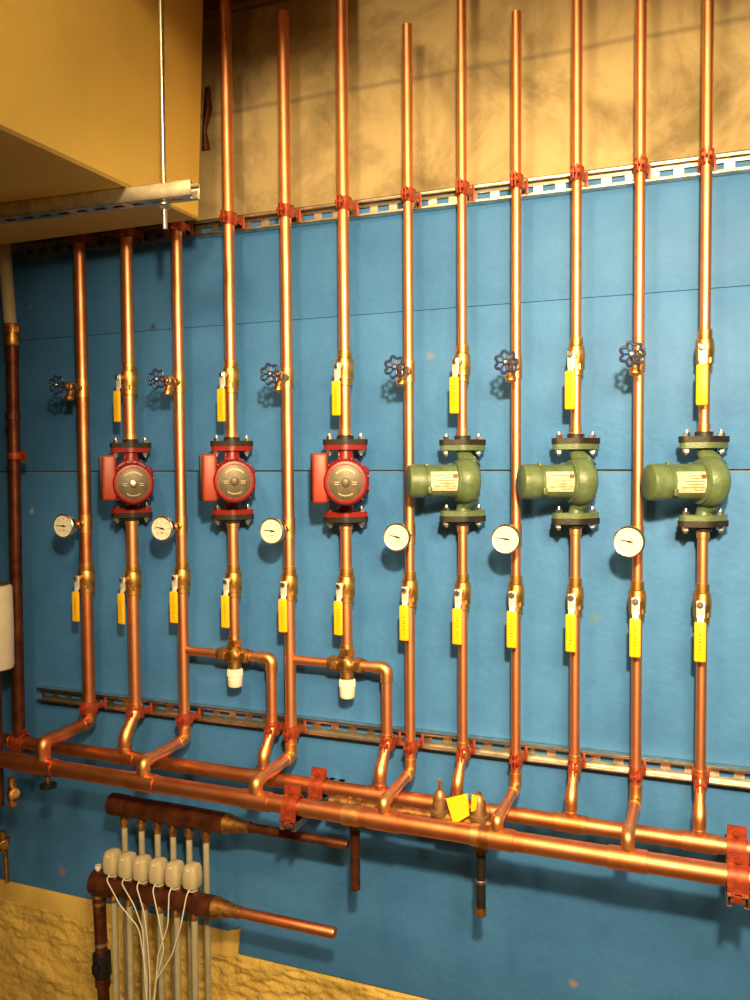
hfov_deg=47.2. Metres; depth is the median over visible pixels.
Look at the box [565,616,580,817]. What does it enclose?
copper pipe
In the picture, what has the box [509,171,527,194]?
clamp
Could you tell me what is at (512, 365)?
valve
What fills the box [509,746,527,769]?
clamp
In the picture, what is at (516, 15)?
copper pipe
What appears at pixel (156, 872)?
valve actuator
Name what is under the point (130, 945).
tube
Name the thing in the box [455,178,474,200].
clamp
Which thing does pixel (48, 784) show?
drain cock
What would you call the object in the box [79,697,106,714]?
clamp
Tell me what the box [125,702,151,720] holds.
clamp
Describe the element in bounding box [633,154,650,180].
clamp
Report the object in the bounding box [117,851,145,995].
valve actuator
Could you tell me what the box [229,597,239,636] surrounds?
copper pipe
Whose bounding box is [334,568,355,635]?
valve
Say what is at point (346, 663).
mixing valve
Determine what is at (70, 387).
valve
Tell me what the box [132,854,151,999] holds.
valve actuator
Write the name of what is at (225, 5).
copper pipe
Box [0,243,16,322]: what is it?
pipe
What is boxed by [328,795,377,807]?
valve
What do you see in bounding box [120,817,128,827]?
outlet
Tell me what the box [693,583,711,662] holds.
valve
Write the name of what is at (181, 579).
valve
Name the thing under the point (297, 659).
copper pipe
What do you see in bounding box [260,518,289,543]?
gauge
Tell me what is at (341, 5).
copper pipe
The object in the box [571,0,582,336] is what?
copper pipe
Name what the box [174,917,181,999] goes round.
tube
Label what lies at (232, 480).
pump
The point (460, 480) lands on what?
pump
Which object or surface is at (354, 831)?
pipe
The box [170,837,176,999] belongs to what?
tube
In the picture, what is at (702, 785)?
clamp
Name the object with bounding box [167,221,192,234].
clamp
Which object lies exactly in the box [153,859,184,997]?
valve actuator
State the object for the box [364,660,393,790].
copper pipe
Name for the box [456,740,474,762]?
clamp
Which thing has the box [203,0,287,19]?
trim
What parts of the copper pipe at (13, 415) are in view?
pipe bracket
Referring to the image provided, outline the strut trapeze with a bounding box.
[0,179,199,223]
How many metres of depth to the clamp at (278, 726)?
2.20 m
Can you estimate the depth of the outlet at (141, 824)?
2.27 m
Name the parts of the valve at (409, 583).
lever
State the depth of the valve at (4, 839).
2.29 m
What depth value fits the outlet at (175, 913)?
2.17 m
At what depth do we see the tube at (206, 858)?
2.21 m
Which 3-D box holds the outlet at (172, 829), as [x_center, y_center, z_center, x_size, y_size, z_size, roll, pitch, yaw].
[-0.529,0.862,2.246,0.025,0.036,0.025,1,3,22]
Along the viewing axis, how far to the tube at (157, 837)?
2.26 m
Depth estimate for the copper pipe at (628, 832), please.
1.86 m
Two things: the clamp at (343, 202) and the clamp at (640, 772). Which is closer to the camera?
the clamp at (640, 772)
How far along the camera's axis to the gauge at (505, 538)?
1.87 m
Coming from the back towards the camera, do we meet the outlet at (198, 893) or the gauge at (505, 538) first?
the outlet at (198, 893)
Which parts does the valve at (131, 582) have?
lever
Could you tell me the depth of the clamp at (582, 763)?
1.92 m
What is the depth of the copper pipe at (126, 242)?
2.31 m
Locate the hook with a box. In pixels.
[202,86,211,150]
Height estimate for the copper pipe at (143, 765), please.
0.434 m
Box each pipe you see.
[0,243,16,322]
[0,582,14,806]
[5,346,26,737]
[35,593,96,761]
[73,242,92,562]
[92,894,111,999]
[118,595,142,753]
[120,236,134,362]
[123,395,136,438]
[125,521,138,563]
[136,593,190,776]
[171,229,187,561]
[185,646,215,657]
[220,0,235,359]
[225,393,237,436]
[226,523,238,564]
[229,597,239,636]
[249,601,297,794]
[249,651,277,771]
[277,9,295,566]
[293,655,326,666]
[336,0,349,349]
[338,385,351,434]
[339,526,352,568]
[341,603,352,645]
[348,826,361,891]
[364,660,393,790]
[377,607,416,813]
[402,23,415,571]
[452,610,468,796]
[457,0,466,344]
[457,381,467,435]
[457,526,467,573]
[474,847,487,917]
[491,613,521,831]
[510,10,521,575]
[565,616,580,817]
[569,528,581,577]
[570,376,581,433]
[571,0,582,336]
[621,620,641,851]
[632,0,646,580]
[693,624,707,836]
[696,531,709,583]
[697,370,710,431]
[699,0,713,328]
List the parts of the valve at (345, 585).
lever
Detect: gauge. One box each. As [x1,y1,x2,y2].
[53,514,83,537]
[151,516,181,540]
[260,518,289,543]
[383,523,411,550]
[491,524,520,553]
[613,526,644,556]
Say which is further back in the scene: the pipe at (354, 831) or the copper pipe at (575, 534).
the pipe at (354, 831)
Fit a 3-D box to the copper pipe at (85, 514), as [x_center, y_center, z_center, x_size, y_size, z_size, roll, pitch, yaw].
[-0.818,-0.677,2.374,0.039,1.708,0.039,1,3,22]
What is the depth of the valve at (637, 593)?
1.83 m
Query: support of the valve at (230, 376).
attached to the copper pipe at (231, 398)
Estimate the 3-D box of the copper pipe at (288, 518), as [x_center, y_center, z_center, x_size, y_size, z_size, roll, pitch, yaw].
[-0.222,-0.516,2.144,0.033,1.372,0.033,1,3,22]
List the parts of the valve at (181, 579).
lever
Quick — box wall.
[0,0,749,999]
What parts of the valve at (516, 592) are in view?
lever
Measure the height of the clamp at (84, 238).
0.034 m
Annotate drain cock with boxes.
[39,776,56,789]
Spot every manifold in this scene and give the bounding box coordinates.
[87,864,336,938]
[105,792,349,848]
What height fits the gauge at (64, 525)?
0.065 m
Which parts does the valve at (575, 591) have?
lever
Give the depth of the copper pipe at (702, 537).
1.80 m
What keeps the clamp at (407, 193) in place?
attached to the rail at (728, 158)
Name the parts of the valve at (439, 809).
stem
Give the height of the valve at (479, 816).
0.075 m
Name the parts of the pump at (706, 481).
casing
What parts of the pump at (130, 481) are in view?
casing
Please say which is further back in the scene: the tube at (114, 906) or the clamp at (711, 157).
the tube at (114, 906)
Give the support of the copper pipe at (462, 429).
attached to the pump at (460, 480)
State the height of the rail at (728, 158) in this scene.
0.041 m
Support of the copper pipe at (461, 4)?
attached to the valve at (461, 364)
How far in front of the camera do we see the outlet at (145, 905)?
2.21 m
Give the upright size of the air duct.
0.814 m
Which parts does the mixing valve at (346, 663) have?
knob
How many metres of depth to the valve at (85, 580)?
2.39 m
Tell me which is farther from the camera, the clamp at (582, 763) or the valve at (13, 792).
the valve at (13, 792)
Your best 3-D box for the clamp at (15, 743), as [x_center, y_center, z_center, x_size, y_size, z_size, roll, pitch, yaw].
[-1.019,0.694,2.468,0.038,0.078,0.048,1,3,22]
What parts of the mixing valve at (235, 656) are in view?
knob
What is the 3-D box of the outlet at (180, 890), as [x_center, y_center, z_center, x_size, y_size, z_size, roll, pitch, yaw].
[-0.499,0.985,2.175,0.025,0.016,0.025,1,3,22]
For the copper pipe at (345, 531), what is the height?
0.115 m
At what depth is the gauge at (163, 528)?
2.20 m
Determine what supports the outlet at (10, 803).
attached to the valve at (13, 792)
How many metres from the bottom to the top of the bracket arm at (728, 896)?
0.022 m
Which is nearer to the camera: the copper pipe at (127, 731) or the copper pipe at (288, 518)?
the copper pipe at (288, 518)
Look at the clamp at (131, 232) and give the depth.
2.30 m
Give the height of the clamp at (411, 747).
0.034 m
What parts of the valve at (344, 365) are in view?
lever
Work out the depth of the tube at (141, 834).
2.28 m
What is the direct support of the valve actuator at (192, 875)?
attached to the manifold at (198, 903)
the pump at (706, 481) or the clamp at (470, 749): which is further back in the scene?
the clamp at (470, 749)
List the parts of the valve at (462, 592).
lever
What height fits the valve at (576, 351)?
0.160 m
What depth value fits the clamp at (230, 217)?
2.18 m
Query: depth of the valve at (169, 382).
2.17 m
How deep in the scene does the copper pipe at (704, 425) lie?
1.79 m
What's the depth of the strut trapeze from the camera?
1.95 m
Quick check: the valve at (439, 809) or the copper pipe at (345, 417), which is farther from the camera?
the copper pipe at (345, 417)
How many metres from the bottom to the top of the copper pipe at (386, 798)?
0.433 m
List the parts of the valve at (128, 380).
lever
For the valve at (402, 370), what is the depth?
1.93 m
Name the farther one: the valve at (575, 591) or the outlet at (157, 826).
the outlet at (157, 826)
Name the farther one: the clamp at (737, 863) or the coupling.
the coupling
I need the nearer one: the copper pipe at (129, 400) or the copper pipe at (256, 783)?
the copper pipe at (256, 783)
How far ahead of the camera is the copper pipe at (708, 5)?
1.76 m
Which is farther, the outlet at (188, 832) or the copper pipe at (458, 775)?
the outlet at (188, 832)
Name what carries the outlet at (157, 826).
attached to the manifold at (125, 806)
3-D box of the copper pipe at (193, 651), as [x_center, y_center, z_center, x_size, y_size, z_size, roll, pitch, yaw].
[-0.456,0.405,2.281,0.098,0.023,0.023,1,3,22]
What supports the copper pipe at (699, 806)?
on the header at (712, 844)
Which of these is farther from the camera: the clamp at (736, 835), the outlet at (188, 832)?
the outlet at (188, 832)
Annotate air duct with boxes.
[0,0,202,244]
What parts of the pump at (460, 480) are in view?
casing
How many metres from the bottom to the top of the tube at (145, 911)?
0.754 m
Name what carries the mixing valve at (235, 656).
attached to the copper pipe at (269, 659)
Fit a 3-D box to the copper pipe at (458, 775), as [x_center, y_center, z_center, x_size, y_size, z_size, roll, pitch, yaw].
[0.199,0.475,1.998,0.027,0.437,0.075,1,3,22]
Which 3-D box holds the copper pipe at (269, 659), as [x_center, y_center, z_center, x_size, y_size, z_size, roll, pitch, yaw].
[-0.296,0.540,2.198,0.077,0.296,0.079,1,3,22]
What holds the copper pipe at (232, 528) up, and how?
attached to the valve at (232, 582)
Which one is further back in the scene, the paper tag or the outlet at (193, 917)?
the outlet at (193, 917)
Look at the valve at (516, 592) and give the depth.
1.93 m
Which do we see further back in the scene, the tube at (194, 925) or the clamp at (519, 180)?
the tube at (194, 925)
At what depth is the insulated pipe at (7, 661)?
2.36 m
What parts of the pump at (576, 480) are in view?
casing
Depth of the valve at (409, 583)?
2.02 m
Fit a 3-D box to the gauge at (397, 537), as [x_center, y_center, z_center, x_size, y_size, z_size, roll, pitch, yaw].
[0.064,0.083,2.001,0.065,0.065,0.088,1,3,20]
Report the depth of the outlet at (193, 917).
2.15 m
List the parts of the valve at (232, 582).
lever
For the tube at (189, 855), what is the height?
0.932 m
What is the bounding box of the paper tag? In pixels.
[446,793,477,821]
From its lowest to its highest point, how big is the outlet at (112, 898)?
0.022 m
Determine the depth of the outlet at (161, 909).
2.19 m
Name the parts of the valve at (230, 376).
lever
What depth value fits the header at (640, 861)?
1.88 m
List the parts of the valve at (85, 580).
lever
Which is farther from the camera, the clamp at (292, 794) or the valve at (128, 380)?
the valve at (128, 380)
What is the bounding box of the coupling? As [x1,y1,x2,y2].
[3,323,20,346]
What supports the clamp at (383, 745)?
attached to the rail at (664, 772)
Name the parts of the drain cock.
stem, knob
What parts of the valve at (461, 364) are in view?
lever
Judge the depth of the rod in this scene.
1.90 m
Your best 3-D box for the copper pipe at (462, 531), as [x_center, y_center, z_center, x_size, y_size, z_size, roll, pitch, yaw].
[0.205,0.114,2.004,0.027,0.118,0.027,1,3,22]
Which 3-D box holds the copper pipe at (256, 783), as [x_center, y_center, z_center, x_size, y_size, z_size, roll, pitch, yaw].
[-0.249,0.473,2.103,0.033,0.431,0.216,1,3,22]
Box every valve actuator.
[103,847,147,999]
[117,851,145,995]
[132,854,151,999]
[148,856,167,999]
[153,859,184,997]
[153,861,202,999]
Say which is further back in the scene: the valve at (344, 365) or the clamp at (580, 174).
the valve at (344, 365)
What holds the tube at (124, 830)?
on the floor
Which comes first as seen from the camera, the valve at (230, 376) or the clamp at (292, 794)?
the clamp at (292, 794)
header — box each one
[0,751,749,889]
[3,732,749,858]
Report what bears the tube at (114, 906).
on the floor
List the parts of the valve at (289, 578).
lever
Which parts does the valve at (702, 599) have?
lever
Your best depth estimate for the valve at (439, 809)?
1.92 m
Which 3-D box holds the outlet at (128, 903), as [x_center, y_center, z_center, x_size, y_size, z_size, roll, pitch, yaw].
[-0.640,1.044,2.234,0.024,0.022,0.024,1,3,22]
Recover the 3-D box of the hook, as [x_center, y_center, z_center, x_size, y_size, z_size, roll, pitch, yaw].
[-0.449,-1.018,2.287,0.024,0.164,0.041,-2,3,-34]
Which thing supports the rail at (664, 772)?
attached to the wall
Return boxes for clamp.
[10,729,30,752]
[68,233,96,246]
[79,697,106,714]
[116,227,143,240]
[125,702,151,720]
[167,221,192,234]
[175,708,200,726]
[219,209,244,228]
[263,718,284,737]
[276,202,300,221]
[280,784,303,827]
[282,720,305,740]
[308,767,329,799]
[335,194,357,214]
[379,732,400,752]
[400,185,421,207]
[403,734,423,755]
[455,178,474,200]
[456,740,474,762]
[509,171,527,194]
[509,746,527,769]
[568,752,585,776]
[570,163,587,187]
[629,759,645,784]
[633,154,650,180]
[692,766,709,793]
[698,145,716,173]
[727,824,746,854]
[727,852,748,904]
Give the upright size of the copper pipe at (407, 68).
1.279 m
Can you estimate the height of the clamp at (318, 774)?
0.082 m
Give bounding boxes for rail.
[16,149,749,259]
[36,686,749,789]
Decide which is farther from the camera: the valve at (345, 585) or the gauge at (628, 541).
the valve at (345, 585)
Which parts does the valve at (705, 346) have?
lever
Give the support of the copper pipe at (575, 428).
attached to the pump at (576, 480)
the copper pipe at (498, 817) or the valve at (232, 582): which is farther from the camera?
the valve at (232, 582)
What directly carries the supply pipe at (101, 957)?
on the floor
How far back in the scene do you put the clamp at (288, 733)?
2.18 m
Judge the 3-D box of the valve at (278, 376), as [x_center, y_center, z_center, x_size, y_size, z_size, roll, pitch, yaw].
[-0.237,-0.296,2.089,0.054,0.066,0.109,0,3,16]
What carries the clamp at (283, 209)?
attached to the rail at (728, 158)
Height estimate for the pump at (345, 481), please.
0.232 m
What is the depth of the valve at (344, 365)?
2.07 m
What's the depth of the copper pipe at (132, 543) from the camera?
2.34 m
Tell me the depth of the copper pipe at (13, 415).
2.43 m
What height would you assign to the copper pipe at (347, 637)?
0.110 m
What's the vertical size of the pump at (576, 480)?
0.218 m
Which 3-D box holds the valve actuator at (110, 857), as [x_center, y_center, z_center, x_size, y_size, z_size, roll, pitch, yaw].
[-0.638,1.127,2.197,0.172,0.433,0.054,2,4,45]
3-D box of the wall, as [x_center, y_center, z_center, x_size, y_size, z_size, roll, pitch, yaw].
[0.517,0.127,2.111,5.800,3.350,0.312,1,3,22]
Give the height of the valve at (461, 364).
0.160 m
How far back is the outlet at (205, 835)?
2.20 m
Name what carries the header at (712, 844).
attached to the wall
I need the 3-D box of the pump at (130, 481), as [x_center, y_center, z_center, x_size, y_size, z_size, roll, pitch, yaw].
[-0.667,-0.053,2.303,0.142,0.232,0.144,-1,3,-19]
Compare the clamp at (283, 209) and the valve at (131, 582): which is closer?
the clamp at (283, 209)
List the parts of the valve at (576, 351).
lever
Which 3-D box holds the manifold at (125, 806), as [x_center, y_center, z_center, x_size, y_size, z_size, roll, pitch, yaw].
[-0.390,0.838,2.189,0.702,0.087,0.058,1,3,22]
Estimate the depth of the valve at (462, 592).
1.98 m
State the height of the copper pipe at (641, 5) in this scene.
1.692 m
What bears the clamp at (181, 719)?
attached to the rail at (664, 772)
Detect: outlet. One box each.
[7,801,17,806]
[110,896,118,902]
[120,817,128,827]
[125,899,133,906]
[137,820,145,831]
[140,903,148,909]
[153,822,161,834]
[156,906,164,913]
[168,825,177,836]
[172,910,181,917]
[173,885,182,892]
[184,828,193,839]
[190,887,200,895]
[190,914,198,921]
[201,831,210,843]
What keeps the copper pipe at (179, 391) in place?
attached to the valve at (181, 579)
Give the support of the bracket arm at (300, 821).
attached to the wall
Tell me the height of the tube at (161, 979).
0.754 m
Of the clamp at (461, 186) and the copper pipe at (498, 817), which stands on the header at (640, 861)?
the copper pipe at (498, 817)
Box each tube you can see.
[111,902,119,999]
[121,827,127,999]
[126,906,134,999]
[138,831,144,999]
[141,909,148,999]
[154,834,160,999]
[157,913,164,999]
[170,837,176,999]
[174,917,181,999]
[186,840,192,999]
[191,921,198,999]
[203,843,211,999]
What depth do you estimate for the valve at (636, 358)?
1.74 m
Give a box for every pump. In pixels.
[98,438,154,522]
[199,435,256,524]
[310,433,369,527]
[406,433,485,527]
[516,432,599,529]
[641,429,730,533]
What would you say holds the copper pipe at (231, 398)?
attached to the pump at (232, 480)
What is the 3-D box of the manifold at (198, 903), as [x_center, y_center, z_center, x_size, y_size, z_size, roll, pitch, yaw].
[-0.421,1.013,2.145,0.704,0.089,0.064,1,3,22]
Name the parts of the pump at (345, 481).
casing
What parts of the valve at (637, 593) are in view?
lever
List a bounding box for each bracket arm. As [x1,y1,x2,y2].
[279,777,344,831]
[725,834,749,909]
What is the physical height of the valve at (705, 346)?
0.160 m
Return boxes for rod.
[157,0,170,228]
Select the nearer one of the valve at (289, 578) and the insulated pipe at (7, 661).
the valve at (289, 578)
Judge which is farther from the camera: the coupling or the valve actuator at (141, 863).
the coupling
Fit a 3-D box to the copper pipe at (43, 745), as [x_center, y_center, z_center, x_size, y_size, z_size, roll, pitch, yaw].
[-0.844,0.473,2.341,0.039,0.418,0.222,1,3,22]
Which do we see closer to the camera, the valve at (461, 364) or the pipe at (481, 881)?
the pipe at (481, 881)
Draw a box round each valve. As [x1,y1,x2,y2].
[0,830,9,882]
[6,776,19,806]
[49,375,81,400]
[72,562,95,621]
[113,363,138,421]
[118,563,141,624]
[148,368,179,395]
[169,561,190,622]
[215,636,252,687]
[217,360,239,421]
[221,564,241,627]
[260,363,288,392]
[278,566,297,632]
[326,645,366,698]
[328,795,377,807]
[332,350,353,415]
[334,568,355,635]
[384,355,411,386]
[390,779,451,820]
[399,571,417,640]
[449,344,470,413]
[452,573,470,644]
[459,791,491,825]
[494,349,519,382]
[507,575,524,647]
[565,337,584,409]
[565,577,583,651]
[619,341,645,375]
[628,580,645,657]
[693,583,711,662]
[695,328,714,404]
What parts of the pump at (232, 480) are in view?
casing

